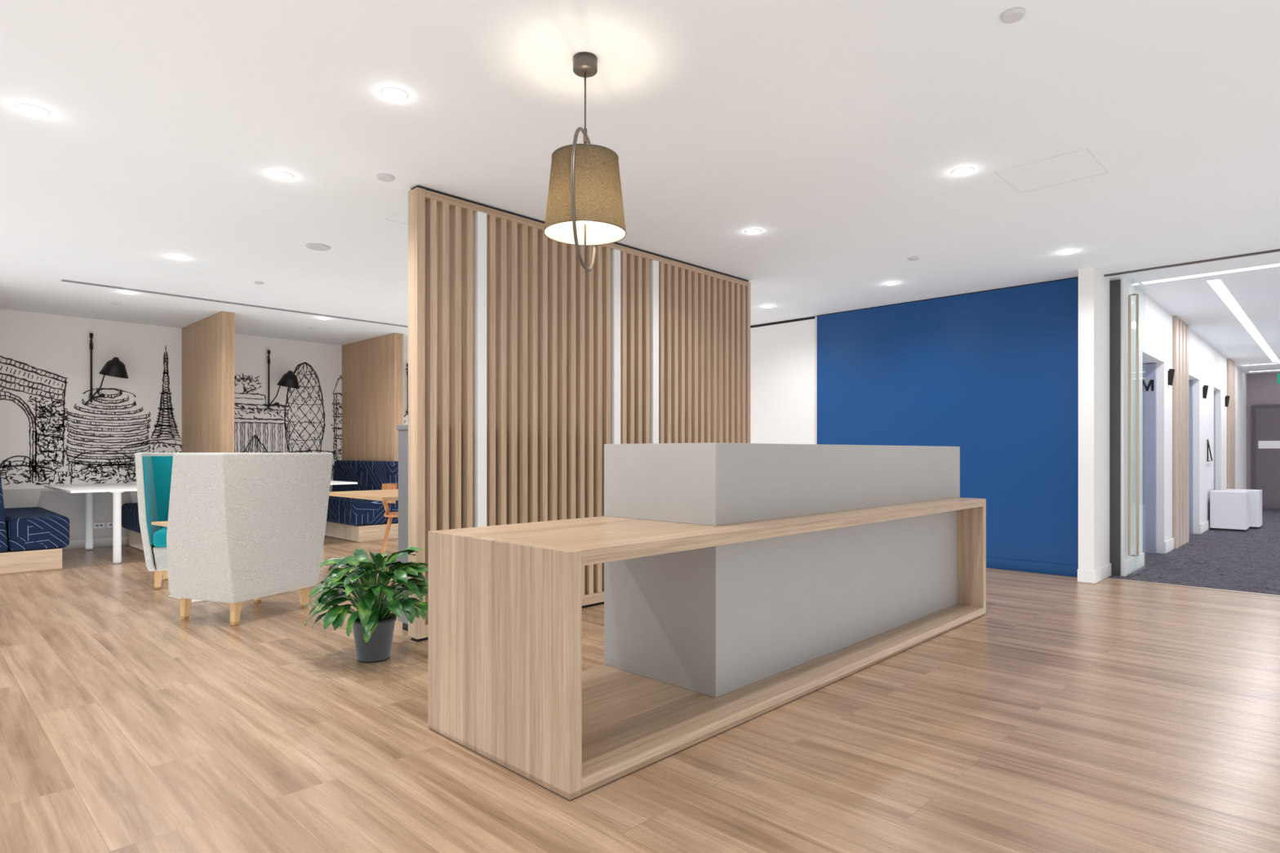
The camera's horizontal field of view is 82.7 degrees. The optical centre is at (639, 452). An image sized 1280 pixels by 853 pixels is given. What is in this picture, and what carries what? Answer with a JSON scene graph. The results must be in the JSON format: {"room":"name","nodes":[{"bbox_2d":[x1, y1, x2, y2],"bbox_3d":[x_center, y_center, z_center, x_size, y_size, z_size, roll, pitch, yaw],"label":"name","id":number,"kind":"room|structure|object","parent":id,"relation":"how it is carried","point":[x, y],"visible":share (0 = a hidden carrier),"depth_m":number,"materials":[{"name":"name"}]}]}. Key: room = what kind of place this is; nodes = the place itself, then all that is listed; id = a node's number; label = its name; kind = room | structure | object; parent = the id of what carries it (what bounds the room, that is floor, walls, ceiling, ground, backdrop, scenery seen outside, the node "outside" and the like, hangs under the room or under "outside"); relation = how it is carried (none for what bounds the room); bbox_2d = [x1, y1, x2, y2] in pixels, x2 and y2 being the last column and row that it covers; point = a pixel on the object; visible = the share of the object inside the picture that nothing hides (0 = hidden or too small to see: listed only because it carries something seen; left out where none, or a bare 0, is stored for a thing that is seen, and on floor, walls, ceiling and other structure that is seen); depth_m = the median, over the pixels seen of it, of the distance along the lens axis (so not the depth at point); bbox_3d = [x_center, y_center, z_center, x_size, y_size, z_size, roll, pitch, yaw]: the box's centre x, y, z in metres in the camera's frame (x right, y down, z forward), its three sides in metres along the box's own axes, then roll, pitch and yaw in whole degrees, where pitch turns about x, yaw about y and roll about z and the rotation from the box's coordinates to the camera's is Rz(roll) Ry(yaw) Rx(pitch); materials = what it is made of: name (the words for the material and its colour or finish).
{"room":"lobby","nodes":[
{"label":"lobby","id":0,"kind":"room"},
{"bbox_2d":[0,308,408,489],"bbox_3d":[-6.348,-0.228,8.606,0.200,2.655,11.500,0,0,44],"label":"wall","id":1,"kind":"structure","parent":0,"point":[59,344],"depth_m":8.67,"materials":[{"name":"white paint"}]},
{"bbox_2d":[61,536,126,549],"bbox_3d":[-6.341,1.050,8.460,0.014,0.100,11.300,0,0,44],"label":"baseboard","id":2,"kind":"structure","parent":1,"relation":"attached to","point":[100,542],"depth_m":8.46,"materials":[{"name":"white paint"}]},
{"bbox_2d":[93,522,105,528],"bbox_3d":[-6.312,0.850,8.488,0.010,0.070,0.110,0,0,44],"label":"wall outlet","id":3,"kind":"object","parent":1,"relation":"attached to","point":[95,525],"visible":1,"depth_m":8.49,"materials":[{"name":"white plastic"}]},
{"bbox_2d":[84,333,128,404],"bbox_3d":[-6.146,-0.963,8.419,0.441,0.834,0.283,0,0,20],"label":"wall lamp","id":4,"kind":"object","parent":1,"relation":"attached to","point":[114,367],"visible":1,"depth_m":8.36,"materials":[{"name":"black metal"}]},
{"bbox_2d":[106,521,112,528],"bbox_3d":[-6.222,0.850,8.582,0.010,0.070,0.110,0,0,44],"label":"wall outlet","id":5,"kind":"object","parent":1,"relation":"attached to","point":[109,524],"visible":0.48,"depth_m":8.56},
{"bbox_2d":[2,484,332,540],"bbox_3d":[-6.345,0.700,8.464,0.003,0.600,11.300,0,0,44],"label":"trim","id":6,"kind":"structure","parent":1,"relation":"attached to","point":[70,505],"depth_m":8.32,"materials":[{"name":"grey paint"}]},
{"bbox_2d":[0,345,405,484],"bbox_3d":[-5.054,-0.466,9.790,0.001,1.712,6.257,0,0,44],"label":"mural","id":7,"kind":"object","parent":1,"relation":"attached to","point":[63,415],"visible":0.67,"depth_m":8.56},
{"bbox_2d":[263,350,299,411],"bbox_3d":[-4.801,-0.963,9.803,0.441,0.834,0.283,0,0,20],"label":"wall lamp","id":8,"kind":"object","parent":1,"relation":"attached to","point":[290,380],"visible":1,"depth_m":9.74,"materials":[{"name":"black metal"}]},
{"bbox_2d":[404,363,408,417],"bbox_3d":[-3.394,-0.963,11.252,0.441,0.834,0.283,0,0,20],"label":"wall lamp","id":9,"kind":"object","parent":1,"relation":"attached to","point":[406,363],"visible":0.2,"depth_m":11.22,"materials":[{"name":"black metal"}]},
{"bbox_2d":[0,0,1279,373],"bbox_3d":[2.806,-1.605,7.660,14.650,0.100,22.900,0,0,44],"label":"ceiling","id":10,"kind":"structure","parent":0,"point":[836,131],"depth_m":3.59,"materials":[{"name":"white paint"}]},
{"bbox_2d":[17,103,49,115],"bbox_3d":[-2.749,-1.549,3.298,0.116,0.012,0.116,0,0,44],"label":"recessed light","id":11,"kind":"object","parent":10,"relation":"in","point":[32,109],"visible":1,"depth_m":3.28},
{"bbox_2d":[111,302,120,305],"bbox_3d":[-5.442,-1.548,7.559,0.080,0.014,0.080,0,0,44],"label":"sprinkler head","id":12,"kind":"object","parent":10,"relation":"attached to","point":[113,303],"visible":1,"depth_m":7.54},
{"bbox_2d":[120,291,134,294],"bbox_3d":[-4.975,-1.549,7.063,0.116,0.012,0.116,0,0,44],"label":"recessed light","id":13,"kind":"object","parent":10,"relation":"in","point":[123,292],"visible":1,"depth_m":7.05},
{"bbox_2d":[168,255,186,260],"bbox_3d":[-3.683,-1.549,5.795,0.116,0.012,0.116,0,0,44],"label":"recessed light","id":14,"kind":"object","parent":10,"relation":"in","point":[175,257],"visible":1,"depth_m":5.77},
{"bbox_2d":[61,279,408,327],"bbox_3d":[-4.023,-1.553,7.770,0.100,0.004,3.400,0,0,44],"label":"ceiling vent","id":15,"kind":"object","parent":10,"relation":"in","point":[62,280],"visible":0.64,"depth_m":7.47,"materials":[{"name":"grey plastic"}]},
{"bbox_2d":[253,281,263,284],"bbox_3d":[-3.477,-1.548,6.639,0.080,0.014,0.080,0,0,44],"label":"sprinkler head","id":16,"kind":"object","parent":10,"relation":"attached to","point":[255,282],"visible":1,"depth_m":6.62},
{"bbox_2d":[271,171,293,179],"bbox_3d":[-2.004,-1.549,4.080,0.116,0.012,0.116,0,0,44],"label":"recessed light","id":17,"kind":"object","parent":10,"relation":"in","point":[279,175],"visible":1,"depth_m":4.06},
{"bbox_2d":[306,243,330,250],"bbox_3d":[-2.427,-1.548,5.487,0.170,0.014,0.170,0,0,44],"label":"ceiling speaker","id":18,"kind":"object","parent":10,"relation":"attached to","point":[316,246],"visible":1,"depth_m":5.45,"materials":[{"name":"grey plastic"}]},
{"bbox_2d":[376,173,394,182],"bbox_3d":[-1.434,-1.548,4.101,0.096,0.014,0.096,0,0,44],"label":"smoke detector","id":19,"kind":"object","parent":10,"relation":"attached to","point":[383,177],"visible":1,"depth_m":4.08,"materials":[{"name":"grey plastic"}]},
{"bbox_2d":[380,87,408,100],"bbox_3d":[-1.064,-1.549,3.153,0.116,0.012,0.116,0,0,44],"label":"recessed light","id":20,"kind":"object","parent":10,"relation":"in","point":[391,93],"visible":1,"depth_m":3.13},
{"bbox_2d":[543,52,626,271],"bbox_3d":[-0.216,-1.139,2.870,0.326,0.832,0.326,0,0,44],"label":"pendant lamp","id":21,"kind":"object","parent":10,"relation":"hanging from","point":[584,202],"visible":1,"depth_m":2.76,"materials":[{"name":"fabric"}]},
{"bbox_2d":[745,228,761,234],"bbox_3d":[0.796,-1.549,5.110,0.116,0.012,0.116,0,0,44],"label":"recessed light","id":22,"kind":"object","parent":10,"relation":"in","point":[753,231],"visible":1,"depth_m":5.09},
{"bbox_2d":[762,305,773,307],"bbox_3d":[1.359,-1.549,7.728,0.116,0.012,0.116,0,0,44],"label":"recessed light","id":23,"kind":"object","parent":10,"relation":"in","point":[764,306],"visible":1,"depth_m":7.69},
{"bbox_2d":[884,281,897,285],"bbox_3d":[2.308,-1.549,6.681,0.116,0.012,0.116,0,0,44],"label":"recessed light","id":24,"kind":"object","parent":10,"relation":"in","point":[891,283],"visible":1,"depth_m":6.65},
{"bbox_2d":[907,256,919,260],"bbox_3d":[2.182,-1.548,5.808,0.084,0.014,0.084,0,0,44],"label":"smoke detector","id":25,"kind":"object","parent":10,"relation":"attached to","point":[913,258],"visible":1,"depth_m":5.79,"materials":[{"name":"grey plastic"}]},
{"bbox_2d":[951,166,973,175],"bbox_3d":[1.780,-1.549,4.014,0.116,0.012,0.116,0,0,44],"label":"recessed light","id":26,"kind":"object","parent":10,"relation":"in","point":[966,170],"visible":1,"depth_m":4.00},
{"bbox_2d":[1000,7,1025,23],"bbox_3d":[1.322,-1.548,2.579,0.080,0.014,0.080,0,0,44],"label":"smoke detector","id":27,"kind":"object","parent":10,"relation":"attached to","point":[1014,15],"visible":1,"depth_m":2.57,"materials":[{"name":"grey plastic"}]},
{"bbox_2d":[995,148,1107,192],"bbox_3d":[2.282,-1.554,4.036,0.450,0.002,0.450,0,0,44],"label":"trim","id":28,"kind":"structure","parent":10,"relation":"attached to","point":[1085,148],"depth_m":4.01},
{"bbox_2d":[1058,249,1075,254],"bbox_3d":[3.313,-1.549,5.635,0.116,0.012,0.116,0,0,44],"label":"recessed light","id":29,"kind":"object","parent":10,"relation":"in","point":[1068,251],"visible":1,"depth_m":5.61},
{"bbox_2d":[1139,263,1279,284],"bbox_3d":[5.295,-1.553,6.010,1.940,0.004,0.110,0,0,44],"label":"recessed light","id":30,"kind":"object","parent":10,"relation":"in","point":[1274,264],"visible":1,"depth_m":6.31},
{"bbox_2d":[1205,278,1279,362],"bbox_3d":[8.023,-1.553,9.493,0.110,0.004,8.240,0,0,44],"label":"recessed light","id":31,"kind":"object","parent":10,"relation":"in","point":[1218,286],"visible":1,"depth_m":8.18,"materials":[{"name":"white plastic"}]},
{"bbox_2d":[1240,362,1279,365],"bbox_3d":[11.426,-1.553,12.322,1.940,0.004,0.110,0,0,44],"label":"recessed light","id":32,"kind":"object","parent":10,"relation":"in","point":[1279,362],"visible":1,"depth_m":12.80,"materials":[{"name":"white plastic"}]},
{"bbox_2d":[1243,363,1278,365],"bbox_3d":[11.426,-1.552,12.322,1.900,0.003,0.090,0,0,44],"label":"diffuser","id":33,"kind":"object","parent":32,"relation":"attached to","point":[1266,363],"depth_m":12.80,"materials":[{"name":"white plastic"}]},
{"bbox_2d":[1248,369,1279,372],"bbox_3d":[12.402,-1.553,13.326,1.940,0.004,0.110,0,0,44],"label":"recessed light","id":34,"kind":"object","parent":10,"relation":"in","point":[1272,370],"visible":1,"depth_m":13.82,"materials":[{"name":"white plastic"}]},
{"bbox_2d":[1276,373,1279,384],"bbox_3d":[10.634,-1.340,11.837,0.400,0.430,0.020,0,0,44],"label":"exit sign","id":35,"kind":"object","parent":10,"relation":"hanging from","point":[1277,374],"visible":1,"depth_m":11.96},
{"bbox_2d":[0,536,1279,852],"bbox_3d":[-1.200,1.150,3.536,14.650,0.100,11.400,0,0,44],"label":"floor","id":36,"kind":"structure","parent":0,"point":[1069,715],"depth_m":2.78,"materials":[{"name":"brown wood"}]},
{"bbox_2d":[0,471,69,575],"bbox_3d":[-6.237,0.605,7.264,1.770,0.990,0.630,0,0,44],"label":"bench","id":37,"kind":"object","parent":36,"relation":"on","point":[32,539],"visible":1,"depth_m":6.70,"materials":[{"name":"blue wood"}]},
{"bbox_2d":[4,506,69,551],"bbox_3d":[-6.170,0.750,7.332,1.770,0.300,0.440,0,0,44],"label":"seat cushion","id":38,"kind":"object","parent":37,"relation":"on","point":[30,528],"depth_m":6.74,"materials":[{"name":"blue fabric"}]},
{"bbox_2d":[44,483,137,564],"bbox_3d":[-5.724,0.730,7.756,1.740,0.740,0.790,0,0,44],"label":"table","id":39,"kind":"object","parent":36,"relation":"on","point":[116,489],"visible":0.95,"depth_m":7.24,"materials":[{"name":"grey plastic"}]},
{"bbox_2d":[121,502,143,551],"bbox_3d":[-5.306,0.605,8.236,1.770,0.990,0.630,0,0,44],"label":"bench","id":40,"kind":"object","parent":36,"relation":"on","point":[130,511],"visible":0.12,"depth_m":8.33,"materials":[{"name":"blue fabric"}]},
{"bbox_2d":[121,502,141,533],"bbox_3d":[-5.373,0.750,8.168,1.770,0.300,0.440,0,0,44],"label":"seat cushion","id":41,"kind":"object","parent":40,"relation":"on","point":[130,511],"depth_m":8.31,"materials":[{"name":"blue fabric"}]},
{"bbox_2d":[134,452,176,589],"bbox_3d":[-3.746,0.550,6.208,0.910,1.100,0.630,0,0,-26],"label":"armchair","id":42,"kind":"object","parent":36,"relation":"on","point":[153,470],"visible":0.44,"depth_m":5.93,"materials":[{"name":"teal fabric"}]},
{"bbox_2d":[152,526,167,546],"bbox_3d":[-3.724,0.695,6.163,0.610,0.130,0.530,0,0,-26],"label":"seat cushion","id":43,"kind":"object","parent":42,"relation":"on","point":[159,533],"depth_m":5.83,"materials":[{"name":"teal fabric"}]},
{"bbox_2d":[151,520,204,603],"bbox_3d":[-3.306,0.812,5.610,0.500,0.575,0.640,0,0,36],"label":"side table","id":44,"kind":"object","parent":36,"relation":"on","point":[164,523],"visible":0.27,"depth_m":5.42,"materials":[{"name":"brown wood"}]},
{"bbox_2d":[182,311,234,452],"bbox_3d":[-5.120,-0.227,8.592,1.578,2.653,0.130,0,0,44],"label":"divider","id":45,"kind":"object","parent":36,"relation":"on","point":[208,343],"visible":0.56,"depth_m":8.32,"materials":[{"name":"brown wood"}]},
{"bbox_2d":[166,452,333,626],"bbox_3d":[-2.683,0.550,4.976,0.630,1.100,0.910,0,0,21],"label":"armchair","id":46,"kind":"object","parent":36,"relation":"on","point":[242,526],"visible":0.99,"depth_m":4.67,"materials":[{"name":"grey fabric"}]},
{"bbox_2d":[329,480,357,484],"bbox_3d":[-4.337,0.730,9.184,1.740,0.740,0.790,0,0,44],"label":"table","id":47,"kind":"object","parent":36,"relation":"on","point":[332,482],"visible":0.04,"depth_m":8.79,"materials":[{"name":"grey plastic"}]},
{"bbox_2d":[324,460,398,542],"bbox_3d":[-3.885,0.605,9.671,1.770,0.990,0.630,0,0,44],"label":"bench","id":48,"kind":"object","parent":36,"relation":"on","point":[350,519],"visible":0.59,"depth_m":9.21,"materials":[{"name":"blue fabric"}]},
{"bbox_2d":[326,495,386,526],"bbox_3d":[-3.951,0.750,9.603,1.770,0.300,0.440,0,0,44],"label":"seat cushion","id":49,"kind":"object","parent":48,"relation":"on","point":[341,511],"depth_m":9.03,"materials":[{"name":"blue fabric"}]},
{"bbox_2d":[328,488,398,579],"bbox_3d":[-2.166,0.728,6.454,1.100,0.745,0.800,0,0,44],"label":"cafe table","id":50,"kind":"object","parent":36,"relation":"on","point":[375,495],"visible":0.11,"depth_m":6.20,"materials":[{"name":"brown wood"}]},
{"bbox_2d":[302,546,428,662],"bbox_3d":[-1.421,0.799,3.909,0.727,0.601,0.711,0,0,44],"label":"peace lily","id":51,"kind":"object","parent":36,"relation":"on","point":[373,623],"visible":1,"depth_m":3.79,"materials":[{"name":"plant"}]},
{"bbox_2d":[342,333,403,461],"bbox_3d":[-3.712,-0.227,10.040,1.578,2.653,0.130,0,0,44],"label":"divider","id":52,"kind":"object","parent":36,"relation":"on","point":[372,369],"visible":0.53,"depth_m":9.85,"materials":[{"name":"brown wood"}]},
{"bbox_2d":[352,613,396,662],"bbox_3d":[-1.421,0.989,3.883,0.228,0.222,0.228,0,0,44],"label":"pot","id":53,"kind":"object","parent":36,"relation":"on","point":[378,648],"depth_m":3.81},
{"bbox_2d":[381,483,398,553],"bbox_3d":[-2.495,0.716,7.704,0.472,0.772,0.454,0,0,-16],"label":"cafe chair","id":54,"kind":"object","parent":36,"relation":"on","point":[390,515],"visible":0.51,"depth_m":7.50,"materials":[{"name":"brown wood"}]},
{"bbox_2d":[396,424,408,631],"bbox_3d":[-0.377,0.465,5.525,0.252,1.270,3.012,0,0,44],"label":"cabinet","id":55,"kind":"object","parent":36,"relation":"on","point":[402,429],"visible":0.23,"depth_m":4.49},
{"bbox_2d":[408,185,750,641],"bbox_3d":[-0.185,-0.226,5.421,0.110,2.651,3.280,0,0,44],"label":"slatted screen","id":56,"kind":"object","parent":36,"relation":"on","point":[525,362],"visible":0.62,"depth_m":4.89,"materials":[{"name":"brown wood"}]},
{"bbox_2d":[428,442,986,800],"bbox_3d":[0.753,0.529,3.918,0.870,1.142,3.690,0,0,44],"label":"reception desk","id":57,"kind":"object","parent":36,"relation":"on","point":[743,582],"visible":1,"depth_m":3.23,"materials":[{"name":"brown wood"}]},
{"bbox_2d":[440,497,983,565],"bbox_3d":[0.753,0.338,3.918,0.870,0.050,3.590,0,0,44],"label":"countertop","id":58,"kind":"structure","parent":57,"relation":"on","point":[604,539],"depth_m":2.97,"materials":[{"name":"brown wood"}]},
{"bbox_2d":[1105,577,1279,596],"bbox_3d":[4.826,1.097,5.628,2.120,0.005,0.040,0,0,44],"label":"trim","id":59,"kind":"structure","parent":36,"relation":"on","point":[1105,578],"depth_m":5.91,"materials":[{"name":"brown metal"}]},
{"bbox_2d":[750,277,1078,565],"bbox_3d":[0.828,-0.222,9.513,8.830,2.643,0.200,0,0,44],"label":"wall","id":60,"kind":"structure","parent":0,"point":[993,375],"depth_m":7.08,"materials":[{"name":"blue paint"}]},
{"bbox_2d":[750,315,817,328],"bbox_3d":[-0.132,-1.540,10.467,6.125,0.029,0.168,0,0,44],"label":"trim","id":61,"kind":"structure","parent":60,"relation":"attached to","point":[809,317],"depth_m":8.58,"materials":[{"name":"black metal"}]},
{"bbox_2d":[814,316,817,444],"bbox_3d":[2.004,-0.222,8.252,0.025,2.643,0.029,0,0,44],"label":"trim","id":62,"kind":"structure","parent":60,"relation":"attached to","point":[815,317],"depth_m":8.24,"materials":[{"name":"white paint"}]},
{"bbox_2d":[986,557,1078,577],"bbox_3d":[2.952,1.050,7.301,2.660,0.100,0.012,0,0,44],"label":"baseboard","id":63,"kind":"structure","parent":60,"relation":"attached to","point":[1071,571],"depth_m":6.66,"materials":[{"name":"blue paint"}]},
{"bbox_2d":[1103,248,1279,276],"bbox_3d":[4.826,-1.548,5.628,2.120,0.014,0.030,0,0,44],"label":"trim","id":64,"kind":"structure","parent":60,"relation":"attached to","point":[1277,250],"depth_m":5.92,"materials":[{"name":"black metal"}]},
{"bbox_2d":[1078,267,1110,570],"bbox_3d":[3.972,-0.228,6.354,0.116,2.655,0.590,0,0,44],"label":"wall column","id":65,"kind":"structure","parent":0,"point":[1094,288],"depth_m":6.17,"materials":[{"name":"white paint"}]},
{"bbox_2d":[1077,563,1111,583],"bbox_3d":[3.971,1.045,6.346,0.132,0.110,0.602,0,0,44],"label":"baseboard","id":66,"kind":"structure","parent":65,"relation":"attached to","point":[1088,576],"depth_m":6.16,"materials":[{"name":"white paint"}]},
{"bbox_2d":[1110,277,1246,576],"bbox_3d":[7.972,-0.228,10.603,0.500,2.655,11.080,0,0,44],"label":"wall","id":67,"kind":"structure","parent":0,"point":[1206,366],"depth_m":8.02,"materials":[{"name":"white paint"}]},
{"bbox_2d":[1110,279,1120,576],"bbox_3d":[4.245,-0.221,6.493,0.080,2.636,0.030,0,0,44],"label":"trim","id":68,"kind":"structure","parent":67,"relation":"attached to","point":[1115,285],"depth_m":6.48,"materials":[{"name":"grey metal"}]},
{"bbox_2d":[1128,293,1138,556],"bbox_3d":[4.553,-0.228,6.639,0.082,2.625,0.550,0,0,44],"label":"door","id":69,"kind":"structure","parent":67,"relation":"in","point":[1133,295],"depth_m":6.46,"materials":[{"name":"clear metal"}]},
{"bbox_2d":[1142,363,1156,553],"bbox_3d":[5.469,0.064,8.077,0.430,2.067,0.048,0,0,44],"label":"door","id":70,"kind":"structure","parent":67,"relation":"in","point":[1149,371],"depth_m":7.95,"materials":[{"name":"paint"}]},
{"bbox_2d":[1142,379,1153,391],"bbox_3d":[5.550,-0.735,7.960,0.120,0.120,0.005,0,0,44],"label":"letter sign","id":71,"kind":"object","parent":70,"relation":"attached to","point":[1151,381],"depth_m":7.94,"materials":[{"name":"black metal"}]},
{"bbox_2d":[1123,520,1210,576],"bbox_3d":[8.156,1.034,10.424,0.014,0.127,11.080,0,0,44],"label":"baseboard","id":72,"kind":"structure","parent":67,"relation":"attached to","point":[1130,566],"depth_m":6.96,"materials":[{"name":"white paint"}]},
{"bbox_2d":[1168,368,1174,386],"bbox_3d":[5.887,-0.835,8.055,0.058,0.188,0.040,0,0,44],"label":"sconce","id":73,"kind":"object","parent":67,"relation":"attached to","point":[1171,371],"visible":1,"depth_m":8.04,"materials":[{"name":"black metal"}]},
{"bbox_2d":[1173,315,1188,549],"bbox_3d":[6.395,-0.228,8.594,0.033,2.650,0.921,0,0,44],"label":"panel","id":74,"kind":"object","parent":67,"relation":"attached to","point":[1180,329],"visible":1,"depth_m":8.43,"materials":[{"name":"brown wood"}]},
{"bbox_2d":[1188,380,1192,533],"bbox_3d":[7.309,0.064,9.970,0.430,2.067,0.048,0,0,44],"label":"door","id":75,"kind":"structure","parent":67,"relation":"in","point":[1190,383],"depth_m":9.82,"materials":[{"name":"paint"}]},
{"bbox_2d":[1202,385,1208,399],"bbox_3d":[7.783,-0.835,10.006,0.058,0.188,0.040,0,0,44],"label":"sconce","id":76,"kind":"object","parent":67,"relation":"attached to","point":[1205,388],"visible":1,"depth_m":9.99,"materials":[{"name":"black metal"}]},
{"bbox_2d":[1207,439,1213,462],"bbox_3d":[8.141,-0.030,10.390,0.016,0.313,0.466,0,0,44],"label":"frame","id":77,"kind":"object","parent":67,"relation":"attached to","point":[1208,444],"visible":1,"depth_m":10.30,"materials":[{"name":"black metal"}]},
{"bbox_2d":[1213,391,1215,489],"bbox_3d":[8.932,0.064,11.642,0.430,2.067,0.048,0,0,44],"label":"door","id":78,"kind":"structure","parent":67,"relation":"in","point":[1214,391],"depth_m":11.49,"materials":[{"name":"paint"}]},
{"bbox_2d":[1225,395,1230,407],"bbox_3d":[9.559,-0.835,11.835,0.058,0.188,0.040,0,0,44],"label":"sconce","id":79,"kind":"object","parent":67,"relation":"attached to","point":[1227,397],"visible":1,"depth_m":11.82,"materials":[{"name":"black metal"}]},
{"bbox_2d":[1226,358,1235,488],"bbox_3d":[10.017,-0.228,12.323,0.033,2.650,0.837,0,0,44],"label":"panel","id":80,"kind":"object","parent":67,"relation":"attached to","point":[1230,364],"visible":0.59,"depth_m":12.20,"materials":[{"name":"brown wood"}]},
{"bbox_2d":[1106,508,1279,595],"bbox_3d":[8.732,1.149,9.850,2.600,0.103,11.500,0,0,44],"label":"floor","id":81,"kind":"structure","parent":0,"point":[1248,560],"depth_m":7.24,"materials":[{"name":"grey carpet"}]},
{"bbox_2d":[1209,489,1249,531],"bbox_3d":[8.379,0.822,10.333,0.400,0.550,0.440,0,0,44],"label":"stool","id":82,"kind":"object","parent":81,"relation":"on","point":[1229,510],"visible":1,"depth_m":10.17,"materials":[{"name":"laminate"}]},
{"bbox_2d":[1224,488,1262,528],"bbox_3d":[8.869,0.822,10.694,0.400,0.550,0.440,0,0,44],"label":"stool","id":83,"kind":"object","parent":81,"relation":"on","point":[1255,495],"visible":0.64,"depth_m":10.45,"materials":[{"name":"leather"}]},
{"bbox_2d":[1246,372,1279,489],"bbox_3d":[12.705,-0.228,13.868,2.700,2.655,0.200,0,0,44],"label":"wall","id":84,"kind":"structure","parent":0,"point":[1262,388],"depth_m":14.30,"materials":[{"name":"grey paint"}]},
{"bbox_2d":[1251,404,1279,489],"bbox_3d":[12.428,0.084,13.963,1.050,2.027,0.050,0,0,44],"label":"trim","id":85,"kind":"structure","parent":84,"relation":"attached to","point":[1253,407],"depth_m":14.28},
{"bbox_2d":[1255,407,1279,509],"bbox_3d":[12.431,0.114,13.967,0.930,1.967,0.040,0,0,44],"label":"door","id":86,"kind":"structure","parent":84,"relation":"in","point":[1267,420],"depth_m":14.14,"materials":[{"name":"grey wood"}]},
{"bbox_2d":[1257,440,1279,448],"bbox_3d":[12.393,-0.155,13.970,0.790,0.150,0.008,0,0,44],"label":"sign","id":87,"kind":"object","parent":86,"relation":"attached to","point":[1261,444],"depth_m":14.13,"materials":[{"name":"white plastic"}]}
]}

